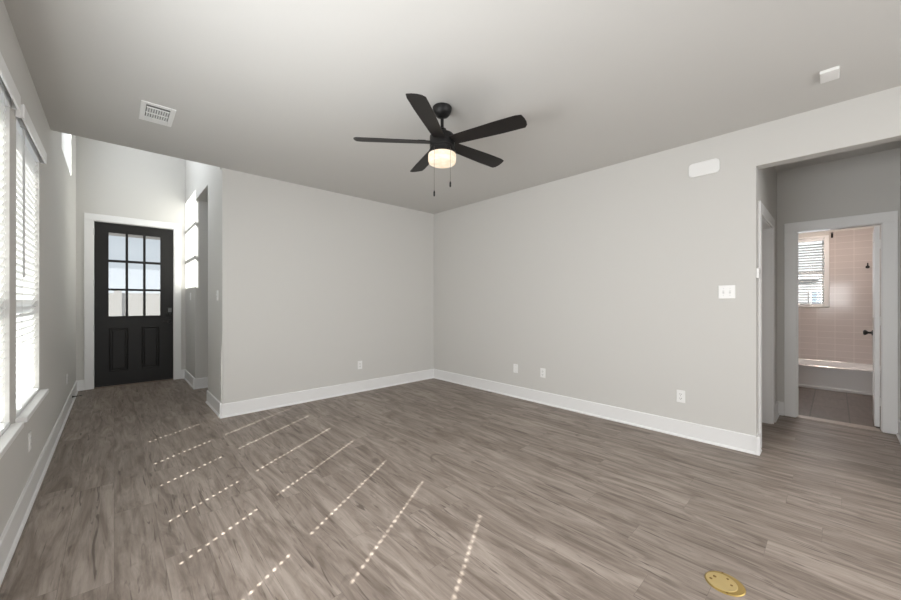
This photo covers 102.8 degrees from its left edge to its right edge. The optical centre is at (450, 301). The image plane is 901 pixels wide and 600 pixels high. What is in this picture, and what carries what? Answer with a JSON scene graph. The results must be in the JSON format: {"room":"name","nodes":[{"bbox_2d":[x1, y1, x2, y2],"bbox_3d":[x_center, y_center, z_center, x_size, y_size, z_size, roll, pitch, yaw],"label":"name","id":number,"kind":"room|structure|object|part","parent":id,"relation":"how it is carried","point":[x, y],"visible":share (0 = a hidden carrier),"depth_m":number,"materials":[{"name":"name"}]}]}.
{"room":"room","nodes":[
{"label":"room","id":0,"kind":"room"},
{"bbox_2d":[0,0,75,535],"bbox_3d":[-1.331,-1.230,0.741,0.140,5.000,11.900,0,0,-43],"label":"wall","id":1,"kind":"structure","parent":0,"point":[55,309],"depth_m":2.65,"materials":[{"name":"grey paint"}]},
{"bbox_2d":[0,52,20,435],"bbox_3d":[-2.006,-0.229,1.553,0.084,1.733,0.910,0,0,-43],"label":"window blind","id":2,"kind":"object","parent":1,"relation":"attached to","point":[5,74],"visible":1,"depth_m":1.79,"materials":[{"name":"white plastic"}]},
{"bbox_3d":[-2.015,-0.203,1.542,0.054,1.643,0.552,0,0,-43],"label":"ladder cord","id":3,"kind":"part","parent":2,"relation":"part of","materials":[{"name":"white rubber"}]},
{"bbox_3d":[-2.017,-1.032,1.543,0.054,0.045,0.834,0,0,-43],"label":"head rail","id":4,"kind":"part","parent":2,"relation":"part of","materials":[{"name":"white plastic"}]},
{"bbox_3d":[-2.017,0.629,1.544,0.048,0.018,0.832,0,0,-43],"label":"rail","id":5,"kind":"part","parent":2,"relation":"part of","materials":[{"name":"white plastic"}]},
{"bbox_2d":[0,422,23,458],"bbox_3d":[-2.033,-0.200,1.528,0.180,1.740,0.910,0,0,-43],"label":"window","id":6,"kind":"structure","parent":1,"relation":"in","point":[8,436],"depth_m":1.72,"materials":[{"name":"white plastic"}]},
{"bbox_2d":[28,431,30,451],"bbox_3d":[-2.686,0.890,2.298,0.009,0.116,0.072,0,0,-43],"label":"wall outlet","id":7,"kind":"object","parent":1,"relation":"attached to","point":[29,434],"visible":1,"depth_m":2.27,"materials":[{"name":"white plastic"}]},
{"bbox_2d":[15,313,48,422],"bbox_3d":[-2.727,-0.200,2.269,0.180,1.740,0.910,0,0,-43],"label":"window","id":8,"kind":"structure","parent":1,"relation":"in","point":[30,408],"depth_m":2.36,"materials":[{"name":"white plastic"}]},
{"bbox_3d":[-2.774,-0.200,2.225,0.050,1.740,0.840,0,0,-43],"label":"frame","id":9,"kind":"part","parent":8,"relation":"part of","materials":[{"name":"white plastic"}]},
{"bbox_2d":[15,104,46,416],"bbox_3d":[-2.700,-0.229,2.295,0.084,1.733,0.910,0,0,-43],"label":"window blind","id":10,"kind":"object","parent":8,"relation":"attached to","point":[27,155],"visible":0.8,"depth_m":2.30,"materials":[{"name":"white plastic"}]},
{"bbox_3d":[-2.710,0.629,2.285,0.048,0.018,0.832,0,0,-43],"label":"rail","id":11,"kind":"part","parent":10,"relation":"part of","materials":[{"name":"white plastic"}]},
{"bbox_3d":[-2.711,-1.032,2.284,0.054,0.045,0.834,0,0,-43],"label":"head rail","id":12,"kind":"part","parent":10,"relation":"part of","materials":[{"name":"white plastic"}]},
{"bbox_3d":[-2.708,0.654,2.286,0.130,0.029,0.910,0,0,-43],"label":"sill","id":13,"kind":"part","parent":8,"relation":"part of","materials":[{"name":"white paint"}]},
{"bbox_2d":[0,380,77,586],"bbox_3d":[-1.270,1.195,0.797,0.026,0.150,11.900,0,0,-43],"label":"baseboard","id":14,"kind":"structure","parent":1,"relation":"attached to","point":[10,536],"depth_m":2.22,"materials":[{"name":"white paint"}]},
{"bbox_2d":[77,369,222,418],"bbox_3d":[-3.466,1.195,5.596,3.097,0.150,2.341,0,0,23],"label":"baseboard","id":15,"kind":"structure","parent":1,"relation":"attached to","point":[212,401],"depth_m":5.17,"materials":[{"name":"white paint"}]},
{"bbox_2d":[76,136,184,379],"bbox_3d":[-4.937,-1.230,5.610,1.526,5.000,0.140,0,0,-43],"label":"wall","id":16,"kind":"structure","parent":0,"point":[112,179],"depth_m":5.47,"materials":[{"name":"grey paint"}]},
{"bbox_2d":[84,212,180,389],"bbox_3d":[-4.916,-0.010,5.619,1.125,2.560,0.156,0,0,-43],"label":"door frame","id":17,"kind":"structure","parent":16,"relation":"attached to","point":[88,217],"depth_m":5.29,"materials":[{"name":"white paint"}]},
{"bbox_2d":[93,221,172,387],"bbox_3d":[-4.888,0.036,5.576,0.938,2.436,0.102,0,0,-43],"label":"door","id":18,"kind":"structure","parent":16,"relation":"in","point":[127,349],"depth_m":5.55,"materials":[{"name":"black paint"}]},
{"bbox_3d":[-5.041,0.717,5.469,0.220,0.655,0.049,0,0,-43],"label":"raised panel","id":19,"kind":"part","parent":18,"relation":"part of","materials":[{"name":"black paint"}]},
{"bbox_3d":[-4.772,0.717,5.720,0.222,0.655,0.049,0,0,-43],"label":"raised panel","id":20,"kind":"part","parent":18,"relation":"part of","materials":[{"name":"black paint"}]},
{"bbox_2d":[109,233,159,239],"bbox_3d":[-5.701,-1.405,6.607,3.700,0.150,2.360,0,0,-43],"label":"porch roof","id":21,"kind":"structure","parent":16,"relation":"attached to","point":[110,234],"depth_m":7.30,"materials":[{"name":"paint"}]},
{"bbox_2d":[185,160,221,400],"bbox_3d":[-3.461,-1.230,5.061,0.120,5.000,2.680,0,0,-43],"label":"wall","id":22,"kind":"structure","parent":0,"point":[202,181],"depth_m":5.26,"materials":[{"name":"grey paint"}]},
{"bbox_2d":[205,199,207,376],"bbox_3d":[-2.692,-0.161,5.579,1.710,2.862,1.154,0,0,-43],"label":"wall","id":23,"kind":"structure","parent":0,"point":[206,201],"depth_m":5.35,"materials":[{"name":"grey paint"}]},
{"bbox_2d":[220,168,433,403],"bbox_3d":[-1.391,-0.102,5.080,3.168,2.745,0.120,0,0,-43],"label":"wall","id":24,"kind":"structure","parent":0,"point":[315,283],"depth_m":4.67,"materials":[{"name":"grey paint"}]},
{"bbox_2d":[220,369,433,417],"bbox_3d":[-1.395,1.195,4.976,3.074,0.150,0.026,0,0,-43],"label":"baseboard","id":25,"kind":"structure","parent":24,"relation":"attached to","point":[281,400],"depth_m":4.67,"materials":[{"name":"white paint"}]},
{"bbox_2d":[358,361,361,368],"bbox_3d":[-1.282,0.892,5.093,0.072,0.116,0.009,0,0,-43],"label":"wall outlet","id":26,"kind":"object","parent":24,"relation":"attached to","point":[359,362],"visible":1,"depth_m":5.09,"materials":[{"name":"white plastic"}]},
{"bbox_2d":[0,378,900,599],"bbox_3d":[1.934,1.330,3.754,9.026,0.120,12.080,0,0,-43],"label":"floor","id":27,"kind":"structure","parent":0,"point":[428,489],"depth_m":2.26,"materials":[{"name":"brown wood"}]},
{"bbox_2d":[94,379,172,388],"bbox_3d":[-4.920,1.263,5.624,0.924,0.014,0.144,0,0,-43],"label":"threshold","id":28,"kind":"object","parent":27,"relation":"on","point":[165,379],"visible":0.56,"depth_m":5.54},
{"bbox_2d":[705,571,745,596],"bbox_3d":[1.238,1.266,1.623,0.150,0.008,0.150,0,0,-43],"label":"floor outlet cover","id":29,"kind":"object","parent":27,"relation":"on","point":[724,583],"visible":1,"depth_m":1.61,"materials":[{"name":"gold metal"}]},
{"bbox_3d":[1.225,1.264,1.626,0.118,0.003,0.118,0,0,-43],"label":"flip lid","id":30,"kind":"part","parent":29,"relation":"part of","materials":[{"name":"gold metal"}]},
{"bbox_2d":[798,358,872,395],"bbox_3d":[5.642,1.103,5.559,0.835,0.335,1.880,0,0,-43],"label":"bathtub","id":31,"kind":"object","parent":27,"relation":"on","point":[849,377],"visible":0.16,"depth_m":5.19,"materials":[{"name":"white ceramic"}]},
{"bbox_2d":[798,358,872,372],"bbox_3d":[5.642,1.062,5.559,0.835,0.255,1.880,0,0,-43],"label":"tub basin","id":32,"kind":"object","parent":31,"relation":"in","point":[804,365],"depth_m":5.38,"materials":[{"name":"white ceramic"}]},
{"bbox_2d":[797,415,881,431],"bbox_3d":[4.057,1.267,3.778,0.125,0.006,0.609,0,0,-43],"label":"threshold","id":33,"kind":"object","parent":27,"relation":"on","point":[798,416],"visible":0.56,"depth_m":3.74,"materials":[{"name":"wood"}]},
{"bbox_2d":[3,0,900,213],"bbox_3d":[1.858,-1.535,1.724,6.142,0.120,9.220,0,0,-43],"label":"ceiling","id":34,"kind":"structure","parent":0,"point":[282,90],"depth_m":2.35,"materials":[{"name":"grey paint"}]},
{"bbox_2d":[139,100,175,126],"bbox_3d":[-2.301,-1.470,2.821,0.206,0.010,0.356,0,0,-43],"label":"ceiling vent","id":35,"kind":"object","parent":34,"relation":"in","point":[151,112],"visible":1,"depth_m":2.81,"materials":[{"name":"white plastic"}]},
{"bbox_2d":[353,93,526,196],"bbox_3d":[-0.027,-1.121,2.753,1.224,0.708,1.262,0,0,-43],"label":"ceiling fan","id":36,"kind":"object","parent":34,"relation":"hanging from","point":[444,145],"visible":1,"depth_m":2.63,"materials":[{"name":"black metal"}]},
{"bbox_3d":[-0.436,-1.207,2.692,0.565,0.035,0.129,0,0,-5],"label":"blade","id":37,"kind":"part","parent":36,"relation":"part of","materials":[{"name":"black wood"}]},
{"bbox_3d":[-0.209,-1.207,3.070,0.129,0.035,0.565,0,0,-23],"label":"blade","id":38,"kind":"part","parent":36,"relation":"part of","materials":[{"name":"black wood"}]},
{"bbox_3d":[-0.147,-1.207,2.360,0.129,0.035,0.565,0,0,13],"label":"blade","id":39,"kind":"part","parent":36,"relation":"part of","materials":[{"name":"black wood"}]},
{"bbox_3d":[-0.063,-1.081,2.725,0.212,0.079,0.212,0,0,-43],"label":"lamp shade","id":40,"kind":"part","parent":36,"relation":"part of","materials":[{"name":"white glass"}]},
{"bbox_3d":[-0.001,-1.001,2.613,0.003,0.258,0.002,0,0,-43],"label":"pull chain","id":41,"kind":"part","parent":36,"relation":"part of","materials":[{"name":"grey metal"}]},
{"bbox_3d":[0.223,-1.207,2.966,0.567,0.035,0.134,0,0,-43],"label":"blade","id":42,"kind":"part","parent":36,"relation":"part of","materials":[{"name":"black wood"}]},
{"bbox_3d":[0.258,-1.207,2.532,0.565,0.035,0.129,0,0,31],"label":"blade","id":43,"kind":"part","parent":36,"relation":"part of","materials":[{"name":"black wood"}]},
{"bbox_2d":[820,66,838,83],"bbox_3d":[2.446,-1.464,2.321,0.150,0.021,0.086,0,0,-43],"label":"ceiling sensor","id":44,"kind":"object","parent":34,"relation":"attached to","point":[827,75],"visible":1,"depth_m":2.30,"materials":[{"name":"white plastic"}]},
{"bbox_2d":[434,86,900,435],"bbox_3d":[2.871,-0.102,2.754,0.120,2.745,9.100,0,0,-43],"label":"wall","id":45,"kind":"structure","parent":0,"point":[606,281],"depth_m":3.71,"materials":[{"name":"grey paint"}]},
{"bbox_2d":[513,364,517,372],"bbox_3d":[0.869,0.887,4.801,0.007,0.116,0.072,0,0,-43],"label":"blank wall plate","id":46,"kind":"object","parent":45,"relation":"attached to","point":[515,366],"visible":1,"depth_m":4.80,"materials":[{"name":"white plastic"}]},
{"bbox_2d":[540,368,544,377],"bbox_3d":[1.153,0.887,4.495,0.009,0.116,0.072,0,0,-43],"label":"wall outlet","id":47,"kind":"object","parent":45,"relation":"attached to","point":[542,370],"visible":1,"depth_m":4.50,"materials":[{"name":"white plastic"}]},
{"bbox_2d":[434,369,761,455],"bbox_3d":[2.862,1.195,2.746,0.148,0.150,9.100,0,0,-43],"label":"baseboard","id":48,"kind":"structure","parent":45,"relation":"attached to","point":[742,442],"depth_m":3.77,"materials":[{"name":"white paint"}]},
{"bbox_2d":[677,390,684,402],"bbox_3d":[2.178,0.892,3.401,0.009,0.116,0.072,0,0,-43],"label":"wall outlet","id":49,"kind":"object","parent":45,"relation":"attached to","point":[680,393],"visible":1,"depth_m":3.40,"materials":[{"name":"white plastic"}]},
{"bbox_2d":[689,158,719,177],"bbox_3d":[2.297,-1.212,3.263,0.024,0.128,0.234,0,0,-43],"label":"door chime","id":50,"kind":"object","parent":45,"relation":"attached to","point":[711,166],"visible":1,"depth_m":3.25,"materials":[{"name":"white plastic"}]},
{"bbox_2d":[718,285,734,298],"bbox_3d":[2.413,-0.088,3.144,0.016,0.116,0.118,0,0,-43],"label":"light switch","id":51,"kind":"object","parent":45,"relation":"attached to","point":[724,291],"visible":1,"depth_m":3.15,"materials":[{"name":"white plastic"}]},
{"bbox_2d":[756,268,759,277],"bbox_3d":[2.596,-0.242,3.033,0.076,0.084,0.020,0,0,-43],"label":"wall control","id":52,"kind":"object","parent":45,"relation":"attached to","point":[757,269],"visible":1,"depth_m":3.01,"materials":[{"name":"white plastic"}]},
{"bbox_2d":[758,166,776,402],"bbox_3d":[3.128,-0.102,3.626,1.448,2.745,0.120,0,0,-43],"label":"wall","id":53,"kind":"structure","parent":0,"point":[767,177],"depth_m":3.80,"materials":[{"name":"grey paint"}]},
{"bbox_2d":[758,201,774,447],"bbox_3d":[2.990,0.200,3.486,1.050,2.140,0.136,0,0,-43],"label":"door frame","id":54,"kind":"structure","parent":53,"relation":"attached to","point":[766,228],"depth_m":3.74,"materials":[{"name":"white paint"}]},
{"bbox_2d":[775,401,900,443],"bbox_3d":[3.425,1.195,3.222,1.568,0.150,0.876,0,0,-43],"label":"baseboard","id":55,"kind":"structure","parent":53,"relation":"attached to","point":[779,406],"depth_m":3.93,"materials":[{"name":"white paint"}]},
{"bbox_2d":[777,148,899,431],"bbox_3d":[3.913,-0.102,3.935,0.120,2.745,1.900,0,0,-43],"label":"wall","id":56,"kind":"structure","parent":0,"point":[867,183],"depth_m":3.75,"materials":[{"name":"grey paint"}]},
{"bbox_2d":[784,211,897,433],"bbox_3d":[4.053,0.198,3.774,0.136,2.145,0.799,0,0,-43],"label":"door frame","id":57,"kind":"structure","parent":56,"relation":"attached to","point":[889,219],"depth_m":3.58,"materials":[{"name":"white paint"}]},
{"bbox_2d":[863,226,880,426],"bbox_3d":[4.488,0.244,3.835,0.589,2.020,0.112,0,0,-42],"label":"door","id":58,"kind":"structure","parent":56,"relation":"in","point":[875,332],"depth_m":3.62,"materials":[{"name":"white paint"}]},
{"bbox_3d":[4.646,0.340,4.003,0.060,0.060,0.070,0,0,-42],"label":"knob","id":59,"kind":"part","parent":58,"relation":"part of","materials":[{"name":"black metal"}]},
{"bbox_2d":[798,225,879,307],"bbox_3d":[6.012,-0.102,5.898,0.140,2.745,1.900,0,0,-43],"label":"wall","id":60,"kind":"structure","parent":0,"point":[819,233],"depth_m":5.76,"materials":[{"name":"grey paint"}]},
{"bbox_2d":[798,235,828,306],"bbox_3d":[5.788,-0.492,6.113,0.165,1.145,0.890,0,0,-43],"label":"window","id":61,"kind":"structure","parent":60,"relation":"in","point":[826,238],"depth_m":5.76,"materials":[{"name":"white paint"}]},
{"bbox_2d":[798,238,823,304],"bbox_3d":[5.752,-0.493,6.079,0.055,1.078,0.780,0,0,-43],"label":"window blind","id":62,"kind":"object","parent":61,"relation":"attached to","point":[816,239],"visible":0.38,"depth_m":5.90,"materials":[{"name":"white plastic"}]},
{"bbox_3d":[5.752,-1.010,6.079,0.054,0.045,0.776,0,0,-43],"label":"head rail","id":63,"kind":"part","parent":62,"relation":"part of","materials":[{"name":"white plastic"}]},
{"bbox_2d":[798,228,873,363],"bbox_3d":[5.957,-0.072,5.846,0.012,2.085,1.900,0,0,-43],"label":"wall tile","id":64,"kind":"structure","parent":60,"relation":"attached to","point":[834,333],"depth_m":5.62,"materials":[{"name":"beige tile"}]},
{"bbox_2d":[900,147,900,419],"bbox_3d":[3.809,-0.102,2.899,1.448,2.745,0.120,0,0,-43],"label":"wall","id":65,"kind":"structure","parent":0,"point":[900,147],"depth_m":3.42,"materials":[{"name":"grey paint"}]},
{"label":"outside","id":66,"kind":"structure","parent":0,"visible":0},
{"bbox_3d":[-29.901,1.420,31.964,120.000,0.100,72.460,0,0,-43],"label":"ground","id":67,"kind":"structure","parent":66,"visible":0},
{"bbox_2d":[109,291,159,315],"bbox_3d":[-23.295,0.295,24.903,60.000,2.150,0.400,0,0,-43],"label":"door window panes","id":68,"kind":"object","parent":67,"relation":"on","point":[116,299],"depth_m":25.52,"materials":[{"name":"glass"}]},
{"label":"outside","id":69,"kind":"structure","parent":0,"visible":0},
{"bbox_3d":[36.096,1.420,11.542,51.510,0.100,47.540,0,0,-43],"label":"ground","id":70,"kind":"structure","parent":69,"visible":0},
{"bbox_2d":[798,241,821,303],"bbox_3d":[12.084,-1.430,13.358,6.100,5.600,21.000,0,0,-43],"label":"house","id":71,"kind":"structure","parent":70,"relation":"on","point":[817,242],"depth_m":10.59,"materials":[{"name":"white"}]},
{"bbox_3d":[10.654,-0.050,10.473,0.010,0.480,0.180,0,0,-43],"label":"pane","id":72,"kind":"part","parent":71,"relation":"part of","materials":[{"name":"clear glass"}]}
]}

